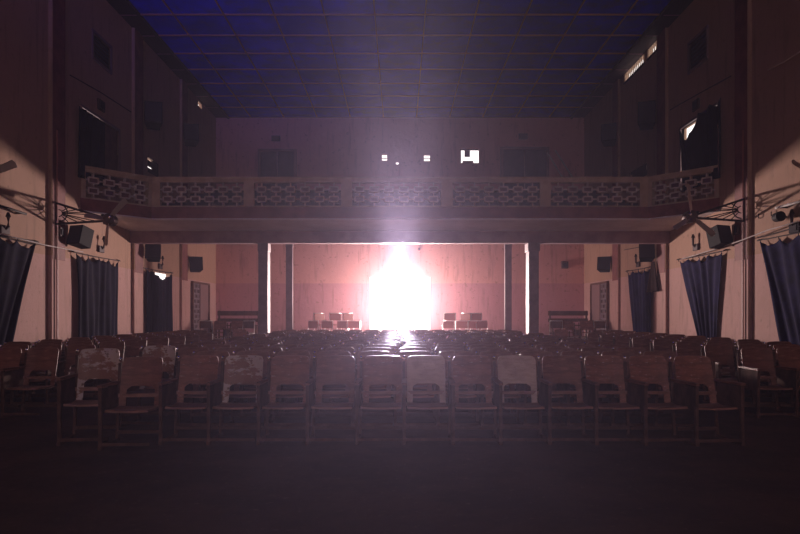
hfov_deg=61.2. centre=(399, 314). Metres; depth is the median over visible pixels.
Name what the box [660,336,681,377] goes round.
seat
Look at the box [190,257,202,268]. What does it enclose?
grille
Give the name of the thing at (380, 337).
seat
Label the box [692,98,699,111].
junction box
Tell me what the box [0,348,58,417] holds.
seat
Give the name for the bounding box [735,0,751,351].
column
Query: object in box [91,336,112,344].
seat
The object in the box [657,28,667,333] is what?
trim
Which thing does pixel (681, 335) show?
seat
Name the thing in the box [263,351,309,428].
seat
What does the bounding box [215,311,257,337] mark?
wooden bench
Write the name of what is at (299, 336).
seat
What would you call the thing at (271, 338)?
seat
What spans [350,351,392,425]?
seat
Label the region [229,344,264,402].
seat
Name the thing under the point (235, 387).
seat
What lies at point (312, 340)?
seat
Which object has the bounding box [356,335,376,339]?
seat
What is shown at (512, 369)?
seat
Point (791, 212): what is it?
wall lamp
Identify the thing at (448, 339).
seat
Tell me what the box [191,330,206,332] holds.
seat
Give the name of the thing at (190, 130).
grille
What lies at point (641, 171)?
window
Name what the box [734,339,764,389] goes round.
seat
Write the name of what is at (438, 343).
seat
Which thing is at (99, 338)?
seat
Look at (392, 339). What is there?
seat
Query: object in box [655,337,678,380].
seat
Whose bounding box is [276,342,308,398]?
seat
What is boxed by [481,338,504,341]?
seat
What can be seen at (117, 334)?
seat
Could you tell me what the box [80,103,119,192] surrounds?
window
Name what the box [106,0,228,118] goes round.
trim
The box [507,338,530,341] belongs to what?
seat
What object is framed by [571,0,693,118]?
trim
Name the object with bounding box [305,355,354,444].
seat
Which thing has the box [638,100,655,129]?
loudspeaker
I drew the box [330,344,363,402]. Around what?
seat
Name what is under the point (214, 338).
floor
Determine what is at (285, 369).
seat
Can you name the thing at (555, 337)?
seat
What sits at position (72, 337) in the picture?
seat
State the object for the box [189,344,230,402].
seat
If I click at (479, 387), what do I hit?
seat
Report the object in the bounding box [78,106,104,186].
window curtain
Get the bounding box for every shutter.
[94,35,108,68]
[691,32,705,68]
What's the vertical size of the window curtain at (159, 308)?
2.222 m
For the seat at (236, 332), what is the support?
on the floor at (172, 487)
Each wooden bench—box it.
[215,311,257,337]
[548,311,588,335]
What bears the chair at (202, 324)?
on the floor
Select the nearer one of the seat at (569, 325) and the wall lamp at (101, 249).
the wall lamp at (101, 249)
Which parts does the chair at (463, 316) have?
backrest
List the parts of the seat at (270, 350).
frame, seat, foot rail, backrest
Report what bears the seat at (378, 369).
on the floor at (172, 487)
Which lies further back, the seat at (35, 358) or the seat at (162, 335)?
the seat at (162, 335)
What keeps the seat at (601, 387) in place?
on the floor at (172, 487)
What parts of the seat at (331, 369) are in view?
frame, armrest, panel, foot rail, seat, rail, rail, backrest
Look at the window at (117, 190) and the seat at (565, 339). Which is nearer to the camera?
the seat at (565, 339)
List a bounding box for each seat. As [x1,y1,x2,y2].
[0,341,30,393]
[0,344,28,403]
[0,348,21,406]
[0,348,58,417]
[10,344,61,404]
[15,341,61,397]
[35,339,62,385]
[46,344,95,403]
[49,341,92,397]
[54,339,91,386]
[55,337,88,383]
[56,348,119,445]
[83,341,124,394]
[85,339,119,386]
[88,337,116,381]
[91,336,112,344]
[97,357,162,449]
[107,337,141,380]
[108,339,146,386]
[113,334,132,337]
[115,336,135,339]
[120,345,175,427]
[123,349,153,416]
[128,334,154,356]
[129,336,159,356]
[134,337,168,356]
[156,334,175,336]
[158,355,218,444]
[162,347,208,416]
[164,336,185,345]
[168,344,198,402]
[178,351,229,425]
[179,334,198,343]
[181,331,196,333]
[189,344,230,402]
[190,342,217,390]
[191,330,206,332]
[194,333,212,341]
[200,340,225,343]
[200,347,245,416]
[206,355,262,444]
[210,321,227,339]
[219,351,269,425]
[221,338,243,341]
[221,342,248,390]
[223,321,244,339]
[228,340,253,343]
[229,336,250,339]
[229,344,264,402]
[231,329,247,337]
[239,347,281,416]
[243,342,278,398]
[244,335,262,337]
[247,338,269,343]
[253,336,274,339]
[253,340,281,390]
[256,355,309,444]
[262,344,297,402]
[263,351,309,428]
[266,335,284,339]
[273,338,296,342]
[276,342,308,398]
[277,336,298,339]
[278,347,318,416]
[283,340,308,343]
[289,335,308,338]
[295,344,330,402]
[299,338,322,343]
[301,336,322,339]
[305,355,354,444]
[309,351,350,428]
[310,342,339,389]
[311,335,331,339]
[312,340,336,343]
[316,347,354,416]
[325,338,347,343]
[326,336,346,338]
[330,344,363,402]
[334,335,353,339]
[336,340,364,390]
[339,342,370,398]
[350,336,371,339]
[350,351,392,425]
[351,338,373,342]
[355,355,402,444]
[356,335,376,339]
[356,347,392,412]
[366,344,396,402]
[367,340,392,345]
[371,342,400,398]
[373,336,394,339]
[377,338,399,341]
[379,335,399,337]
[394,347,431,412]
[394,351,435,425]
[395,340,420,346]
[398,336,419,339]
[400,344,430,402]
[402,338,425,341]
[402,355,449,444]
[403,342,430,390]
[422,336,443,341]
[423,340,448,351]
[429,338,451,341]
[430,347,470,416]
[433,344,467,402]
[434,342,463,390]
[434,351,478,425]
[446,336,467,341]
[448,355,498,444]
[451,340,476,378]
[455,338,478,341]
[463,342,492,398]
[466,344,497,402]
[467,347,509,416]
[470,336,492,340]
[475,351,522,429]
[479,340,504,347]
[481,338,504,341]
[492,355,546,444]
[494,342,521,390]
[495,336,516,341]
[499,344,530,402]
[504,347,547,413]
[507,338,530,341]
[507,340,532,344]
[515,335,534,337]
[515,351,565,425]
[519,336,540,341]
[524,342,551,398]
[531,344,572,402]
[532,338,555,341]
[535,340,559,389]
[537,335,556,337]
[537,355,593,444]
[540,347,585,413]
[543,336,564,341]
[553,329,569,337]
[555,342,582,398]
[556,351,608,425]
[558,338,581,341]
[560,321,580,337]
[565,344,607,402]
[577,347,624,416]
[578,321,595,337]
[579,355,641,444]
[585,333,602,341]
[591,330,605,333]
[597,351,652,429]
[598,334,617,343]
[598,344,629,402]
[602,331,617,333]
[612,347,662,413]
[613,336,633,346]
[620,334,639,336]
[623,355,690,445]
[629,337,653,350]
[637,336,657,339]
[639,351,693,425]
[642,334,662,337]
[650,339,675,389]
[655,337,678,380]
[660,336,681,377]
[665,334,685,338]
[668,356,745,446]
[672,341,701,388]
[677,339,716,386]
[681,337,705,344]
[700,344,751,403]
[703,341,748,394]
[706,339,734,389]
[707,337,734,377]
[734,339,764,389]
[734,341,780,397]
[734,344,786,403]
[736,348,795,417]
[763,341,799,394]
[769,344,799,403]
[772,347,799,417]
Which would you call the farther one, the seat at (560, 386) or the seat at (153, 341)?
the seat at (153, 341)
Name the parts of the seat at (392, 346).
backrest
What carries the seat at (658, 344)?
on the floor at (172, 487)
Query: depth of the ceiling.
18.54 m
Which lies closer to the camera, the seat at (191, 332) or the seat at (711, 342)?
the seat at (711, 342)
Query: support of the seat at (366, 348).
on the floor at (172, 487)
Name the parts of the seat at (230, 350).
frame, backrest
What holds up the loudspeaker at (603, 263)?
attached to the wall at (775, 23)
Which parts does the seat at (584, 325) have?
backrest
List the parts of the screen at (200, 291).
door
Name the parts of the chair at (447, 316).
backrest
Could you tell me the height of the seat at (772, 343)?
0.862 m
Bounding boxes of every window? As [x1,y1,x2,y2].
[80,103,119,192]
[92,28,112,74]
[148,160,157,176]
[460,149,478,162]
[629,163,646,184]
[680,102,718,192]
[687,25,707,74]
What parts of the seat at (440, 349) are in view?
frame, backrest, seat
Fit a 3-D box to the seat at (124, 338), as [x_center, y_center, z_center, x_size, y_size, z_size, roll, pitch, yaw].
[-5.284,0.869,13.033,0.490,0.862,0.601,0,0,-1]
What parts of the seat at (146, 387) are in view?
frame, rail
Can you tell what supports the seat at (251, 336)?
on the floor at (172, 487)
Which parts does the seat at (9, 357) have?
rail, backrest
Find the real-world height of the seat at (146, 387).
0.862 m
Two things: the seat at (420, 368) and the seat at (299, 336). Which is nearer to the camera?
the seat at (420, 368)
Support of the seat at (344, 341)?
on the floor at (172, 487)
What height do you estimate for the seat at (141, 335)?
0.862 m
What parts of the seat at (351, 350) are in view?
seat, foot rail, backrest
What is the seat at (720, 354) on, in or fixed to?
on the floor at (172, 487)
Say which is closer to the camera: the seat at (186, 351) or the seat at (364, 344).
the seat at (186, 351)
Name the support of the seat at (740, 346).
on the floor at (172, 487)
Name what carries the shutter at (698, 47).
attached to the window at (689, 49)
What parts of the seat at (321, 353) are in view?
frame, foot rail, seat, rail, backrest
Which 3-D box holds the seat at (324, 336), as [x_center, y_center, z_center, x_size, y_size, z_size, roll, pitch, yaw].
[-1.710,0.869,14.519,0.490,0.862,0.601,0,0,1]
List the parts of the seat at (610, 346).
backrest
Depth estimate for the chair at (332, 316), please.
23.17 m
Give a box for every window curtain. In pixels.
[0,235,38,347]
[71,251,119,339]
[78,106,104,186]
[143,267,172,332]
[625,266,650,331]
[677,249,726,339]
[679,97,720,191]
[757,232,799,345]
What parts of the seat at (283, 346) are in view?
backrest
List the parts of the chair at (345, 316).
backrest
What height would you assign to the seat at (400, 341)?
0.862 m
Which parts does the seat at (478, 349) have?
frame, backrest, foot rail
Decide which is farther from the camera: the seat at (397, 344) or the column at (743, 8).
the column at (743, 8)
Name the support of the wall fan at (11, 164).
attached to the wall at (23, 23)
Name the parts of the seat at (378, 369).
frame, armrest, panel, seat, foot rail, rail, backrest, rail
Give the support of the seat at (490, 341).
on the floor at (172, 487)
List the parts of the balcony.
lattice panel, lattice panel, lattice panel, lattice panel, lattice panel, lattice panel, lattice panel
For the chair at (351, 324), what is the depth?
21.93 m
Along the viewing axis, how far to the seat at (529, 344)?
11.06 m
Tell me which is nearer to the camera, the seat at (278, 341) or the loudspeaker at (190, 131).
the seat at (278, 341)
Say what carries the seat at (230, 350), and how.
on the floor at (172, 487)
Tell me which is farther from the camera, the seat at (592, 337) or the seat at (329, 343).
the seat at (592, 337)
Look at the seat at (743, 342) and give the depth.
11.18 m
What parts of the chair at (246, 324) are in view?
backrest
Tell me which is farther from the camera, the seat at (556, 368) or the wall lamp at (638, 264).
the wall lamp at (638, 264)
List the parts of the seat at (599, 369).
panel, frame, armrest, backrest, rail, rail, seat, foot rail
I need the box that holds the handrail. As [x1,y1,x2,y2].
[547,152,562,176]
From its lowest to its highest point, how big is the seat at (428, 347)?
0.862 m
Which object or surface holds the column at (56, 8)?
attached to the wall at (23, 23)
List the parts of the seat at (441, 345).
backrest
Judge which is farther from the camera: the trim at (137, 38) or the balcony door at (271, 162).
the balcony door at (271, 162)
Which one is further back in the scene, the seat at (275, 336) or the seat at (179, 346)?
the seat at (275, 336)
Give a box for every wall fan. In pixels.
[0,160,16,172]
[56,198,127,245]
[673,184,743,236]
[791,159,799,167]
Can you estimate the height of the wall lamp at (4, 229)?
0.370 m
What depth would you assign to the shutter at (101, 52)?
15.43 m
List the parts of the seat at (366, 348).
seat, backrest, foot rail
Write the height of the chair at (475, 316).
0.872 m
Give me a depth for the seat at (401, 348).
9.06 m
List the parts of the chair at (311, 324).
backrest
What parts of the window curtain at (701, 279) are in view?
curtain rod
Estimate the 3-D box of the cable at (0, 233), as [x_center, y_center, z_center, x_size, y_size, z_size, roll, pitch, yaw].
[-6.613,-1.316,12.690,0.072,0.056,3.091,0,0,-2]
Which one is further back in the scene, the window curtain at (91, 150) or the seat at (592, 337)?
the seat at (592, 337)
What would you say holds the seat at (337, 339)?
on the floor at (172, 487)
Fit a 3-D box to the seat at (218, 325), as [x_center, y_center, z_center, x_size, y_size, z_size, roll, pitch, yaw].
[-5.867,0.619,21.985,0.527,0.862,0.601,0,0,-8]
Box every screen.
[191,281,209,331]
[590,281,608,331]
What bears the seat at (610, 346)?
on the floor at (172, 487)
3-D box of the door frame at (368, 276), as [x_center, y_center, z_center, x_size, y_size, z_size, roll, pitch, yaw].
[0.000,-0.345,24.958,2.420,2.290,0.024,0,0,0]
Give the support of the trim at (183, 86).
attached to the wall at (23, 23)
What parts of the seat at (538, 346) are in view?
backrest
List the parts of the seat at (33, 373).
frame, foot rail, seat, rail, backrest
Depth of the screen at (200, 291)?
22.83 m
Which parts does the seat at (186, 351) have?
panel, frame, backrest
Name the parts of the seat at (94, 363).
armrest, frame, panel, seat, foot rail, rail, rail, backrest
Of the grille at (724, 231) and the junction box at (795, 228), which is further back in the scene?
the grille at (724, 231)
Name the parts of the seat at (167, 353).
frame, panel, foot rail, seat, rail, backrest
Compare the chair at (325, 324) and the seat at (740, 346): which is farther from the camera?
the chair at (325, 324)
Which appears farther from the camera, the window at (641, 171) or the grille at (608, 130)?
the grille at (608, 130)
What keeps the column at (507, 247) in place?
on the floor at (172, 487)
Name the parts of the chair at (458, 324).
backrest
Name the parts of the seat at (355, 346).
backrest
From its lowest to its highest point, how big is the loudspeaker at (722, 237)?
0.466 m
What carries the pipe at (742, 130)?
attached to the wall at (775, 23)
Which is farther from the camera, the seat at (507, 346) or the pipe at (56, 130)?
the pipe at (56, 130)
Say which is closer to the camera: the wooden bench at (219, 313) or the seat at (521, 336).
the seat at (521, 336)
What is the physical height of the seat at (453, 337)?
0.862 m
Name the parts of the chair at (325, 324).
backrest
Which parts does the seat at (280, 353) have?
frame, foot rail, seat, rail, backrest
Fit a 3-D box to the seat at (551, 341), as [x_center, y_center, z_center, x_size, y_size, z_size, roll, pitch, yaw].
[2.623,0.869,11.731,0.490,0.862,0.601,0,0,-1]
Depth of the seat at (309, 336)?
13.82 m
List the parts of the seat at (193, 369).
armrest, frame, panel, foot rail, seat, rail, rail, backrest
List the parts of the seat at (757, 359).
panel, frame, armrest, backrest, rail, rail, seat, foot rail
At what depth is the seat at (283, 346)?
10.13 m
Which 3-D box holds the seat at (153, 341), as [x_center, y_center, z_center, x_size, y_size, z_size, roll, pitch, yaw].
[-4.777,0.869,13.071,0.490,0.862,0.601,0,0,1]
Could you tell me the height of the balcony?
2.510 m
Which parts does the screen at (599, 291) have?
door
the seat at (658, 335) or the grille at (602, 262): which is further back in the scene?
the grille at (602, 262)
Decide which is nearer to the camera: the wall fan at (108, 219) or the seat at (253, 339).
the seat at (253, 339)
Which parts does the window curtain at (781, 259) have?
curtain rod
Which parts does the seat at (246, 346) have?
backrest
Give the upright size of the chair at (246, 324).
0.872 m
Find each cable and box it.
[0,233,82,251]
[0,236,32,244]
[70,75,130,111]
[670,76,730,109]
[682,220,799,258]
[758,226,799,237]
[768,51,799,69]
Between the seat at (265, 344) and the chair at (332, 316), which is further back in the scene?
the chair at (332, 316)
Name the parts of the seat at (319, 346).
frame, backrest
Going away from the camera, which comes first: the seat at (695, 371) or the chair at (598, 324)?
the seat at (695, 371)
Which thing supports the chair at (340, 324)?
on the floor
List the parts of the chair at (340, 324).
backrest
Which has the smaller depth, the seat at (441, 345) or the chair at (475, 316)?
the seat at (441, 345)
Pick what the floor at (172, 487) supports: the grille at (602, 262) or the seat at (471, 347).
the seat at (471, 347)
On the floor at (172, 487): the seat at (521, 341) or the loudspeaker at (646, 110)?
the seat at (521, 341)
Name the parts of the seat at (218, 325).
backrest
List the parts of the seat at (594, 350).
backrest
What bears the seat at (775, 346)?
on the floor at (172, 487)
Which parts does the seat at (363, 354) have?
frame, foot rail, backrest, seat, rail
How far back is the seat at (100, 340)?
12.27 m
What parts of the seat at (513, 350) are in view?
frame, backrest, foot rail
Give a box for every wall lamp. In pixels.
[0,212,10,234]
[98,236,104,252]
[158,256,163,268]
[634,254,640,266]
[691,234,698,250]
[789,209,797,225]
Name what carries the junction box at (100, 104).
attached to the wall at (23, 23)
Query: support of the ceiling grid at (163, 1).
attached to the ceiling
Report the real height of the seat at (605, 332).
0.862 m
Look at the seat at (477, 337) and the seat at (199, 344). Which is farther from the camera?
the seat at (477, 337)
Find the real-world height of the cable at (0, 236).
0.052 m
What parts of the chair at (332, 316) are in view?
backrest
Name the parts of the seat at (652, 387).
panel, frame, backrest, rail, foot rail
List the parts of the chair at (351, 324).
backrest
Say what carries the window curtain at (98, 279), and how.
attached to the wall at (23, 23)
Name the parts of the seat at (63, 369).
panel, frame, backrest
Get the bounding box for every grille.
[66,225,81,242]
[145,101,161,121]
[146,244,159,257]
[184,123,197,139]
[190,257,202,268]
[597,257,609,268]
[602,123,615,139]
[638,101,654,121]
[640,244,653,257]
[718,225,732,242]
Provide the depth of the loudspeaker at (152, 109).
17.72 m
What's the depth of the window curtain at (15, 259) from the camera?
11.70 m
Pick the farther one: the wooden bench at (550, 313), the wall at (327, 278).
the wall at (327, 278)
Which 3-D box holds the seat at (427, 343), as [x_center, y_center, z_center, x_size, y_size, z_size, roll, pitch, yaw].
[0.283,0.869,10.757,0.490,0.862,0.601,0,0,0]
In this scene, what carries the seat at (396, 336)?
on the floor at (172, 487)
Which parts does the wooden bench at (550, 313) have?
leg, backrest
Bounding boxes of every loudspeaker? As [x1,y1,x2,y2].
[66,225,93,248]
[144,100,161,129]
[145,244,160,261]
[183,123,198,146]
[189,256,202,271]
[597,256,610,271]
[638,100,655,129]
[639,244,654,261]
[706,225,732,248]
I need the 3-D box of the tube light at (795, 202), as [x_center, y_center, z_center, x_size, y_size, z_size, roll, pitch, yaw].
[6.691,-1.882,11.543,0.177,0.051,0.772,0,0,0]
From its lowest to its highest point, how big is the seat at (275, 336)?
0.862 m
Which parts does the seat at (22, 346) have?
rail, backrest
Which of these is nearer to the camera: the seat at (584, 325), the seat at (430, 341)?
the seat at (430, 341)
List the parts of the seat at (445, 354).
frame, backrest, rail, foot rail, seat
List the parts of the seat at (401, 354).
frame, backrest, rail, foot rail, seat, rail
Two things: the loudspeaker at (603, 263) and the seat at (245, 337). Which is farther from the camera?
the loudspeaker at (603, 263)
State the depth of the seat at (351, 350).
9.00 m
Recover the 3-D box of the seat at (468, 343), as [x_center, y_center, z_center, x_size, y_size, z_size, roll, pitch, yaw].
[1.272,0.869,10.796,0.490,0.862,0.601,0,0,0]
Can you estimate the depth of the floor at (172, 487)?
5.38 m
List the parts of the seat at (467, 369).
panel, frame, armrest, backrest, rail, rail, seat, foot rail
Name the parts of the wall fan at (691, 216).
blade, blade, motor, blade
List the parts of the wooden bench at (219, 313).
leg, backrest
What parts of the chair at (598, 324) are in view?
backrest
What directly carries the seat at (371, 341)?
on the floor at (172, 487)
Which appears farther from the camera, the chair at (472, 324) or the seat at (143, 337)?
the chair at (472, 324)
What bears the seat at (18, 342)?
on the floor at (172, 487)
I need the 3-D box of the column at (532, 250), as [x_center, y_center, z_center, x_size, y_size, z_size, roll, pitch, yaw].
[3.352,-0.255,17.150,0.300,3.110,0.470,0,0,0]
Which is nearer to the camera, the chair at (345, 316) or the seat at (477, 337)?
the seat at (477, 337)
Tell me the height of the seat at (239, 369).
0.862 m
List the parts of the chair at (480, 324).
backrest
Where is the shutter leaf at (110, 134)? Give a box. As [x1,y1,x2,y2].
[104,124,116,188]
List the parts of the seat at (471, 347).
backrest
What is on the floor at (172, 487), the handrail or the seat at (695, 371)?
the seat at (695, 371)
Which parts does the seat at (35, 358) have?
armrest, panel, frame, foot rail, seat, rail, rail, backrest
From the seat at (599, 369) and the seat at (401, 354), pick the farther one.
the seat at (401, 354)
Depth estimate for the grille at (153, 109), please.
17.71 m
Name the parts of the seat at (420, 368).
frame, armrest, backrest, rail, rail, seat, foot rail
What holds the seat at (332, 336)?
on the floor at (172, 487)
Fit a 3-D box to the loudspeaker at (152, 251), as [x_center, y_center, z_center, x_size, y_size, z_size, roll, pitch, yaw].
[-6.530,-1.639,17.923,0.401,0.461,0.489,0,0,-18]
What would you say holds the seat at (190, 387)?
on the floor at (172, 487)
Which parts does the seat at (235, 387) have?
frame, seat, foot rail, rail, backrest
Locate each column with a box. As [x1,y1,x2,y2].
[258,243,270,334]
[286,244,292,329]
[504,244,511,329]
[525,243,539,333]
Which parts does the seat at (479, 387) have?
panel, frame, backrest, rail, seat, foot rail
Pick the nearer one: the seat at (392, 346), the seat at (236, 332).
the seat at (392, 346)
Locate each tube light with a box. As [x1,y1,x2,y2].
[0,204,26,214]
[775,200,799,208]
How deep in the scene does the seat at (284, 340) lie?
11.97 m
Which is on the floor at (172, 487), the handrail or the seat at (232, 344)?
the seat at (232, 344)
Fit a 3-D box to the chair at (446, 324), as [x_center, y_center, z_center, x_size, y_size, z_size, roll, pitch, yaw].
[1.487,0.615,21.768,0.426,0.872,0.466,0,0,28]
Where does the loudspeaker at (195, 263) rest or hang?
attached to the wall at (23, 23)
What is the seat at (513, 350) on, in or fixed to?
on the floor at (172, 487)
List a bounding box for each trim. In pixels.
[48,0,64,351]
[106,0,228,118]
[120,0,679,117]
[132,28,142,334]
[180,79,187,329]
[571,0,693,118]
[612,79,619,329]
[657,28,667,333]
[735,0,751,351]
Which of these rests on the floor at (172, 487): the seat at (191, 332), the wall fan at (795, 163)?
the seat at (191, 332)
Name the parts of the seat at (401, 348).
backrest, foot rail, seat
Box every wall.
[0,0,215,385]
[216,118,583,335]
[584,0,799,391]
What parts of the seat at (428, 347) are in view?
backrest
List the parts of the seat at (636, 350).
backrest, foot rail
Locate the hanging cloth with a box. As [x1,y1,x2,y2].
[646,261,658,291]
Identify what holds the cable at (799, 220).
attached to the wall at (775, 23)
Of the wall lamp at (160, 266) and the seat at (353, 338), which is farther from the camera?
the wall lamp at (160, 266)
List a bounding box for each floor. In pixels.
[0,378,799,533]
[213,337,587,339]
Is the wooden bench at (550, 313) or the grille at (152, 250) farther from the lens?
the wooden bench at (550, 313)
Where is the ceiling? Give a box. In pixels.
[129,0,670,116]
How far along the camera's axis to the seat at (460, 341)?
11.96 m
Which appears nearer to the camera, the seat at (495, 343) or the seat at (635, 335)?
the seat at (495, 343)
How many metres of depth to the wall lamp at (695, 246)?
15.44 m
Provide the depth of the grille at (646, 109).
17.71 m
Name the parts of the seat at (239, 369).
armrest, frame, panel, foot rail, seat, rail, rail, backrest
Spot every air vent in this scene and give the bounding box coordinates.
[271,136,279,140]
[519,134,526,138]
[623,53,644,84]
[646,39,656,60]
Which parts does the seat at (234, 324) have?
backrest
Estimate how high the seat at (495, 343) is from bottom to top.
0.862 m
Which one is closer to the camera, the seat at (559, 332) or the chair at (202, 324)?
the seat at (559, 332)
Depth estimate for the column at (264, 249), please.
16.98 m
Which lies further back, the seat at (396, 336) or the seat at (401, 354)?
the seat at (396, 336)
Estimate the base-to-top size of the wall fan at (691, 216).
1.026 m
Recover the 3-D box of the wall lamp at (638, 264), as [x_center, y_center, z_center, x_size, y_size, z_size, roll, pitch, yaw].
[6.718,-1.548,19.219,0.135,0.370,0.260,0,0,0]
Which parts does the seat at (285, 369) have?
frame, armrest, panel, foot rail, seat, rail, rail, backrest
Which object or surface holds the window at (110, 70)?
in the wall at (23, 23)
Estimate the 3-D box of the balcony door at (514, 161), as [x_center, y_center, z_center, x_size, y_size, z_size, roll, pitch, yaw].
[4.588,-5.255,24.909,1.785,1.851,0.080,0,0,0]
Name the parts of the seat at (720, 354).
frame, backrest, rail, seat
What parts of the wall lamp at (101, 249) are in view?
plate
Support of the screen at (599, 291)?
attached to the wall at (775, 23)
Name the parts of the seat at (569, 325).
backrest, panel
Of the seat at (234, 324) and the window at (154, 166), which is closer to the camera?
the window at (154, 166)
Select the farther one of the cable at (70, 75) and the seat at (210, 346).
the cable at (70, 75)
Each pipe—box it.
[56,130,57,338]
[742,130,743,338]
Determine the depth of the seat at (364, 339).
12.89 m
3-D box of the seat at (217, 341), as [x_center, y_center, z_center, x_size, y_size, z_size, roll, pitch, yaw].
[-3.308,0.869,11.724,0.490,0.862,0.601,0,0,0]
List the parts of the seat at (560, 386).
panel, frame, backrest, rail, seat, foot rail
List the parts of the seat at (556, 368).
panel, frame, armrest, backrest, rail, rail, seat, foot rail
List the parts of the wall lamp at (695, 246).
plate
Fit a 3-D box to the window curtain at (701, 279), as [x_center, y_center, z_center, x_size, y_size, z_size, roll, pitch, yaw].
[6.729,-0.209,15.220,0.118,2.324,2.400,0,0,0]
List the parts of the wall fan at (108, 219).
blade, blade, motor, blade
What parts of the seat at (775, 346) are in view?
frame, backrest, rail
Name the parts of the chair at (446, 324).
backrest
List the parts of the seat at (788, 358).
panel, armrest, backrest, rail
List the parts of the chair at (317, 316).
backrest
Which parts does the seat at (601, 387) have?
panel, frame, backrest, rail, foot rail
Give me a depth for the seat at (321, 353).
8.11 m
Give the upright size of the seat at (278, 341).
0.862 m
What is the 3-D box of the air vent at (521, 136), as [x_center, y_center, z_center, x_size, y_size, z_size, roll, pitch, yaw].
[4.533,-6.578,24.927,0.320,0.200,0.045,0,0,0]
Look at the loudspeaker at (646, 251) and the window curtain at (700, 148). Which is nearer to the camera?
the window curtain at (700, 148)
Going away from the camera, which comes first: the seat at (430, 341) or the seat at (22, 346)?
the seat at (22, 346)
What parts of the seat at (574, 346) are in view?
backrest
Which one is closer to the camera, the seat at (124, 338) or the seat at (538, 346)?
the seat at (538, 346)
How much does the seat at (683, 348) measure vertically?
0.862 m
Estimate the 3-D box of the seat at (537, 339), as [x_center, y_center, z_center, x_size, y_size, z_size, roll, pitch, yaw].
[2.762,0.869,12.657,0.490,0.862,0.601,0,0,1]
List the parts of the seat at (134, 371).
armrest, frame, panel, foot rail, seat, rail, rail, backrest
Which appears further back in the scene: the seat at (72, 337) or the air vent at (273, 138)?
the air vent at (273, 138)
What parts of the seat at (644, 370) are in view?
panel, frame, armrest, backrest, rail, rail, seat, foot rail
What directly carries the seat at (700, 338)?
on the floor at (172, 487)
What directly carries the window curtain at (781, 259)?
attached to the wall at (775, 23)
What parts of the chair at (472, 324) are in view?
backrest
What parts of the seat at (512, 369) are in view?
panel, frame, armrest, backrest, rail, rail, seat, foot rail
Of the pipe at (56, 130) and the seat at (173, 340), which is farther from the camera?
the seat at (173, 340)
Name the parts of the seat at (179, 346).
backrest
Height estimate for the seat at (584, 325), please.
0.862 m
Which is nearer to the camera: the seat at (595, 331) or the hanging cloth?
the hanging cloth
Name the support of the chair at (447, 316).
on the floor at (214, 338)
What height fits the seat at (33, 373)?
0.862 m
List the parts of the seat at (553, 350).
backrest, foot rail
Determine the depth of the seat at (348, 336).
14.78 m
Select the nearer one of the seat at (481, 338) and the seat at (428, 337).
the seat at (481, 338)
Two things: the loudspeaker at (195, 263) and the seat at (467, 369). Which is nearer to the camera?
the seat at (467, 369)
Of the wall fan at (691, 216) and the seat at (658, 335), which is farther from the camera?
the seat at (658, 335)
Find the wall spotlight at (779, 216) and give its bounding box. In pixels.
[771,211,786,221]
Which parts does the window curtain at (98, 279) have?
curtain rod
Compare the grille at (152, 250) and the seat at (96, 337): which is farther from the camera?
the grille at (152, 250)
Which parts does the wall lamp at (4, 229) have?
plate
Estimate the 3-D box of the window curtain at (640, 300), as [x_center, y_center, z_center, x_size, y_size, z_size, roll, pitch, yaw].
[6.728,-0.190,19.050,0.120,2.283,2.140,0,0,0]
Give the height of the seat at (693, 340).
0.862 m
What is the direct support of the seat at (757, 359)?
on the floor at (172, 487)
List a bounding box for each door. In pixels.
[258,149,296,188]
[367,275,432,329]
[500,147,548,188]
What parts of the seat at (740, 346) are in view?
frame, backrest, rail, seat, foot rail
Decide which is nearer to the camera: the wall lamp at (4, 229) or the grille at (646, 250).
the wall lamp at (4, 229)
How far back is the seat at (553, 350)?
9.20 m
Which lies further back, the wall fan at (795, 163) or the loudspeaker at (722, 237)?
the loudspeaker at (722, 237)
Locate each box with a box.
[58,227,63,236]
[97,98,104,112]
[561,261,567,268]
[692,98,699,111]
[734,225,739,234]
[789,222,799,233]
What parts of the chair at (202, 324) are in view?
backrest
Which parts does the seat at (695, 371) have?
frame, panel, armrest, backrest, rail, rail, seat, foot rail, panel, frame, armrest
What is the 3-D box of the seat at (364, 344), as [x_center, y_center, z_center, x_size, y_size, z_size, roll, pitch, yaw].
[-0.707,0.869,10.780,0.490,0.862,0.601,0,0,0]
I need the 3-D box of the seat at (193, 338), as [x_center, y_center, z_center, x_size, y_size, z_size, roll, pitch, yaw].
[-4.782,0.869,15.117,0.490,0.862,0.601,0,0,1]
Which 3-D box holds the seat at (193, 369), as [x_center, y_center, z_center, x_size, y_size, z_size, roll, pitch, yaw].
[-2.179,0.869,7.056,0.490,0.862,0.601,0,0,0]
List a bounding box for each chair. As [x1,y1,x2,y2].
[199,320,212,333]
[243,320,254,333]
[308,320,318,329]
[313,313,324,329]
[321,320,332,330]
[329,313,341,329]
[337,320,347,330]
[342,313,353,330]
[347,320,360,329]
[442,313,455,329]
[443,320,454,329]
[455,320,468,329]
[460,313,471,329]
[466,320,478,329]
[471,313,481,320]
[476,320,487,329]
[549,320,562,334]
[593,320,605,329]
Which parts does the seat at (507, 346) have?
backrest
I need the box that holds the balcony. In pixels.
[80,165,719,243]
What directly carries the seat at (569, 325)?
on the floor
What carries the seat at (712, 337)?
on the floor at (172, 487)
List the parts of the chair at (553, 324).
backrest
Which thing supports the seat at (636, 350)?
on the floor at (172, 487)
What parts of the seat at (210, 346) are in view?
backrest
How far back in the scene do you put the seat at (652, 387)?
8.09 m
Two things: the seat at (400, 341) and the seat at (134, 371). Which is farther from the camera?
the seat at (400, 341)
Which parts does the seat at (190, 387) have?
frame, panel, seat, foot rail, rail, backrest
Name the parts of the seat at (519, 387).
panel, frame, backrest, rail, seat, foot rail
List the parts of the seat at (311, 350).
frame, foot rail, seat, backrest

